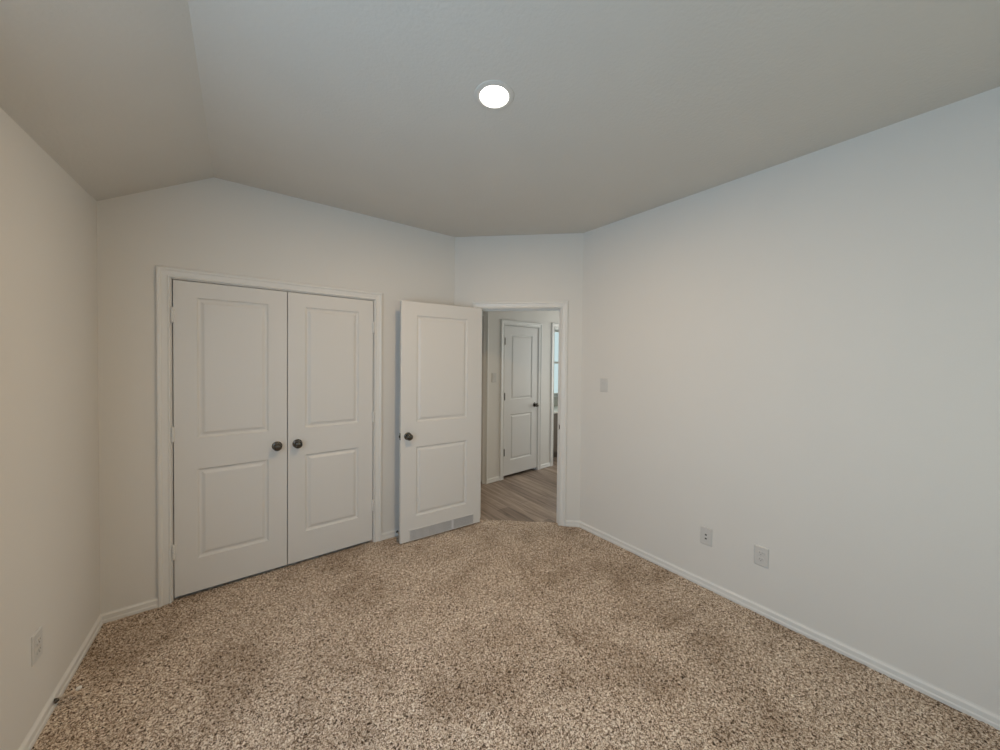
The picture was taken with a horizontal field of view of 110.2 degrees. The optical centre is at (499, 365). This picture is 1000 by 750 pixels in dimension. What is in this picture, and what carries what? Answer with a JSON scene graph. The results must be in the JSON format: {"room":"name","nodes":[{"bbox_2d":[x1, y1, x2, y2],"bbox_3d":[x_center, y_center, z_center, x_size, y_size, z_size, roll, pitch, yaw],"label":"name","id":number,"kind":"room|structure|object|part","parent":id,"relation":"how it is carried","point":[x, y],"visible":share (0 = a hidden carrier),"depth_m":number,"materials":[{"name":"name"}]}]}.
{"room":"empty bedroom","nodes":[
{"label":"empty bedroom","id":0,"kind":"room"},
{"bbox_2d":[0,108,99,749],"bbox_3d":[-1.229,0.315,0.363,0.115,2.436,3.935,0,1,-35],"label":"wall","id":1,"kind":"structure","parent":0,"point":[50,523],"depth_m":1.49,"materials":[{"name":"paint"}]},
{"bbox_2d":[31,626,42,666],"bbox_3d":[-1.903,1.151,1.436,0.010,0.120,0.075,0,1,-35],"label":"wall outlet","id":2,"kind":"object","parent":1,"relation":"attached to","point":[37,638],"visible":1,"depth_m":1.42,"materials":[{"name":"white plastic"}]},
{"bbox_2d":[36,636,41,644],"bbox_3d":[-1.901,1.132,1.438,0.004,0.026,0.035,0,1,-35],"label":"receptacle","id":3,"kind":"object","parent":2,"relation":"attached to","point":[38,638],"depth_m":1.44,"materials":[{"name":"white plastic"}]},
{"bbox_2d":[36,645,41,654],"bbox_3d":[-1.901,1.171,1.438,0.004,0.026,0.035,0,1,-35],"label":"receptacle","id":4,"kind":"object","parent":2,"relation":"attached to","point":[38,647],"depth_m":1.44,"materials":[{"name":"white plastic"}]},
{"bbox_2d":[18,614,102,749],"bbox_3d":[-1.187,1.504,0.419,0.017,0.057,3.935,0,1,-35],"label":"baseboard","id":5,"kind":"structure","parent":1,"relation":"attached to","point":[40,722],"depth_m":1.59,"materials":[{"name":"paint"}]},
{"bbox_2d":[54,685,81,703],"bbox_3d":[-1.934,1.470,1.562,0.080,0.036,0.022,0,1,-43],"label":"door stop","id":6,"kind":"object","parent":1,"relation":"attached to","point":[56,700],"visible":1,"depth_m":1.56,"materials":[{"name":"silver metal"}]},
{"bbox_2d":[97,177,454,613],"bbox_3d":[-1.453,0.125,2.712,2.418,2.736,0.115,0,1,-37],"label":"wall","id":7,"kind":"structure","parent":0,"point":[216,225],"depth_m":2.22,"materials":[{"name":"paint"}]},
{"bbox_2d":[170,280,286,596],"bbox_3d":[-1.809,0.466,2.366,0.627,2.015,0.100,0,1,-37],"label":"door","id":8,"kind":"structure","parent":7,"relation":"in","point":[229,431],"depth_m":2.36,"materials":[{"name":"paint"}]},
{"bbox_3d":[-1.597,0.580,2.502,0.056,0.056,0.061,0,1,-37],"label":"knob","id":9,"kind":"part","parent":8,"relation":"part of","materials":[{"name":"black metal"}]},
{"bbox_2d":[101,528,398,623],"bbox_3d":[-1.385,1.465,2.713,2.324,0.057,0.015,0,1,-37],"label":"baseboard","id":10,"kind":"structure","parent":7,"relation":"attached to","point":[133,609],"depth_m":2.10,"materials":[{"name":"paint"}]},
{"bbox_2d":[156,265,382,607],"bbox_3d":[-1.593,0.440,2.604,1.380,2.115,0.133,0,1,-37],"label":"door frame","id":11,"kind":"structure","parent":7,"relation":"attached to","point":[163,273],"depth_m":2.19,"materials":[{"name":"paint"}]},
{"bbox_2d":[287,292,374,563],"bbox_3d":[-1.302,0.465,2.743,0.627,2.015,0.100,0,1,-37],"label":"door","id":12,"kind":"structure","parent":7,"relation":"in","point":[331,415],"depth_m":2.73,"materials":[{"name":"paint"}]},
{"bbox_3d":[-1.494,0.580,2.579,0.056,0.056,0.061,0,1,-37],"label":"knob","id":13,"kind":"part","parent":12,"relation":"part of","materials":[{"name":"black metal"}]},
{"bbox_2d":[482,317,483,462],"bbox_3d":[-0.598,0.255,4.474,0.900,2.436,0.115,1,1,7],"label":"wall","id":14,"kind":"structure","parent":0,"point":[483,317],"depth_m":4.38,"materials":[{"name":"paint"}]},
{"bbox_2d":[481,318,482,480],"bbox_3d":[-0.545,0.426,4.418,0.652,2.060,0.100,1,1,7],"label":"door","id":15,"kind":"structure","parent":14,"relation":"in","point":[482,318],"depth_m":4.40,"materials":[{"name":"paint"}]},
{"bbox_2d":[482,311,488,483],"bbox_3d":[-0.540,0.397,4.461,0.798,2.162,0.133,1,1,7],"label":"door frame","id":16,"kind":"structure","parent":14,"relation":"attached to","point":[485,314],"depth_m":4.36,"materials":[{"name":"paint"}]},
{"bbox_2d":[0,0,999,236],"bbox_3d":[0.145,-1.067,1.349,3.483,0.379,3.973,0,1,-37],"label":"ceiling","id":17,"kind":"structure","parent":0,"point":[619,109],"depth_m":1.49,"materials":[{"name":"paint"}]},
{"bbox_2d":[474,80,513,110],"bbox_3d":[-0.026,-1.204,1.564,0.180,0.015,0.180,0,1,-37],"label":"recessed light","id":18,"kind":"object","parent":17,"relation":"in","point":[494,95],"visible":1,"depth_m":1.54,"materials":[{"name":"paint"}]},
{"bbox_2d":[31,457,999,749],"bbox_3d":[0.563,1.548,2.852,6.100,0.085,5.950,0,1,-37],"label":"floor","id":19,"kind":"structure","parent":0,"point":[486,634],"depth_m":1.77,"materials":[{"name":"carpet"}]},
{"bbox_2d":[553,400,557,457],"bbox_3d":[1.058,1.048,5.971,1.125,0.845,0.554,0,1,-37],"label":"vanity cabinet","id":20,"kind":"object","parent":19,"relation":"on","point":[556,401],"visible":0.02,"depth_m":5.54,"materials":[{"name":"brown wood"}]},
{"bbox_3d":[0.917,1.070,5.565,0.345,0.600,0.017,0,1,-37],"label":"door","id":21,"kind":"part","parent":20,"relation":"part of","materials":[{"name":"white wood"}]},
{"bbox_2d":[554,400,557,413],"bbox_3d":[1.057,0.685,5.971,1.125,0.120,0.540,0,1,-37],"label":"countertop","id":22,"kind":"structure","parent":20,"relation":"on","point":[555,402],"depth_m":6.12,"materials":[{"name":"beige stone"}]},
{"bbox_2d":[454,233,583,524],"bbox_3d":[0.163,0.130,3.373,1.216,2.736,0.115,1,1,7],"label":"wall","id":23,"kind":"structure","parent":0,"point":[537,267],"depth_m":3.27,"materials":[{"name":"paint"}]},
{"bbox_2d":[399,300,481,543],"bbox_3d":[-0.513,0.472,3.113,0.779,2.028,0.165,0,1,-33],"label":"door","id":24,"kind":"structure","parent":23,"relation":"in","point":[440,433],"depth_m":3.08,"materials":[{"name":"paint"}]},
{"bbox_3d":[-0.755,0.590,2.897,0.056,0.056,0.061,0,1,-33],"label":"knob","id":25,"kind":"part","parent":24,"relation":"part of","materials":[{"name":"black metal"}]},
{"bbox_2d":[409,513,473,540],"bbox_3d":[-0.507,1.435,3.115,0.621,0.094,0.045,0,1,-37],"label":"vent grille","id":26,"kind":"object","parent":24,"relation":"attached to","point":[453,522],"depth_m":3.10,"materials":[{"name":"metal"}]},
{"bbox_2d":[472,301,567,525],"bbox_3d":[0.184,0.445,3.376,0.905,2.115,0.151,1,1,7],"label":"door frame","id":27,"kind":"structure","parent":23,"relation":"attached to","point":[561,306],"depth_m":3.27,"materials":[{"name":"paint"}]},
{"bbox_2d":[566,520,579,526],"bbox_3d":[0.139,1.470,3.331,1.222,0.057,0.016,1,1,7],"label":"baseboard","id":28,"kind":"structure","parent":23,"relation":"attached to","point":[569,523],"depth_m":3.27,"materials":[{"name":"paint"}]},
{"bbox_2d":[487,311,558,478],"bbox_3d":[0.828,0.256,5.271,2.675,2.436,0.115,0,1,-40],"label":"wall","id":29,"kind":"structure","parent":0,"point":[545,318],"depth_m":4.51,"materials":[{"name":"paint"}]},
{"bbox_2d":[487,462,550,483],"bbox_3d":[0.285,1.449,4.757,1.188,0.057,0.016,0,1,-40],"label":"baseboard","id":30,"kind":"structure","parent":29,"relation":"attached to","point":[497,478],"depth_m":4.49,"materials":[{"name":"paint"}]},
{"bbox_2d":[499,319,541,480],"bbox_3d":[0.262,0.438,4.787,0.766,2.084,0.133,0,1,-40],"label":"door frame","id":31,"kind":"structure","parent":29,"relation":"attached to","point":[503,322],"depth_m":4.60,"materials":[{"name":"paint"}]},
{"bbox_2d":[503,325,538,475],"bbox_3d":[0.296,0.457,4.734,0.636,1.972,0.100,0,1,-40],"label":"door","id":32,"kind":"structure","parent":29,"relation":"in","point":[521,343],"depth_m":4.74,"materials":[{"name":"paint"}]},
{"bbox_2d":[550,323,558,465],"bbox_3d":[1.062,0.420,5.460,0.911,2.115,0.133,0,1,-40],"label":"door frame","id":33,"kind":"structure","parent":29,"relation":"attached to","point":[553,325],"depth_m":5.13,"materials":[{"name":"paint"}]},
{"bbox_2d":[580,87,999,714],"bbox_3d":[1.757,0.166,2.058,0.116,2.736,3.101,0,1,-38],"label":"wall","id":34,"kind":"structure","parent":0,"point":[799,357],"depth_m":1.92,"materials":[{"name":"paint"}]},
{"bbox_2d":[600,378,607,391],"bbox_3d":[0.905,0.167,3.049,0.013,0.120,0.075,0,1,-38],"label":"light switch","id":35,"kind":"object","parent":34,"relation":"attached to","point":[603,381],"visible":1,"depth_m":3.04,"materials":[{"name":"white plastic"}]},
{"bbox_2d":[700,525,711,546],"bbox_3d":[1.417,1.170,2.398,0.009,0.120,0.075,0,1,-38],"label":"wall jack","id":36,"kind":"object","parent":34,"relation":"attached to","point":[705,533],"visible":1,"depth_m":2.40,"materials":[{"name":"white plastic"}]},
{"bbox_2d":[754,544,768,568],"bbox_3d":[1.610,1.173,2.150,0.010,0.120,0.075,0,1,-38],"label":"wall outlet","id":37,"kind":"object","parent":34,"relation":"attached to","point":[761,554],"visible":1,"depth_m":2.15,"materials":[{"name":"white plastic"}]},
{"bbox_2d":[579,521,999,729],"bbox_3d":[1.693,1.505,2.039,0.018,0.057,3.101,0,1,-38],"label":"baseboard","id":38,"kind":"structure","parent":34,"relation":"attached to","point":[933,691],"depth_m":1.91,"materials":[{"name":"paint"}]},
{"bbox_3d":[0.539,0.264,4.570,3.887,2.436,2.416,0,1,-37],"label":"wall","id":39,"kind":"structure","parent":0,"visible":0},
{"bbox_2d":[554,330,558,396],"bbox_3d":[0.982,-0.052,6.309,0.860,1.218,0.120,0,1,-37],"label":"window","id":40,"kind":"structure","parent":39,"relation":"in","point":[555,394],"depth_m":6.36,"materials":[{"name":"paint"}]}
]}

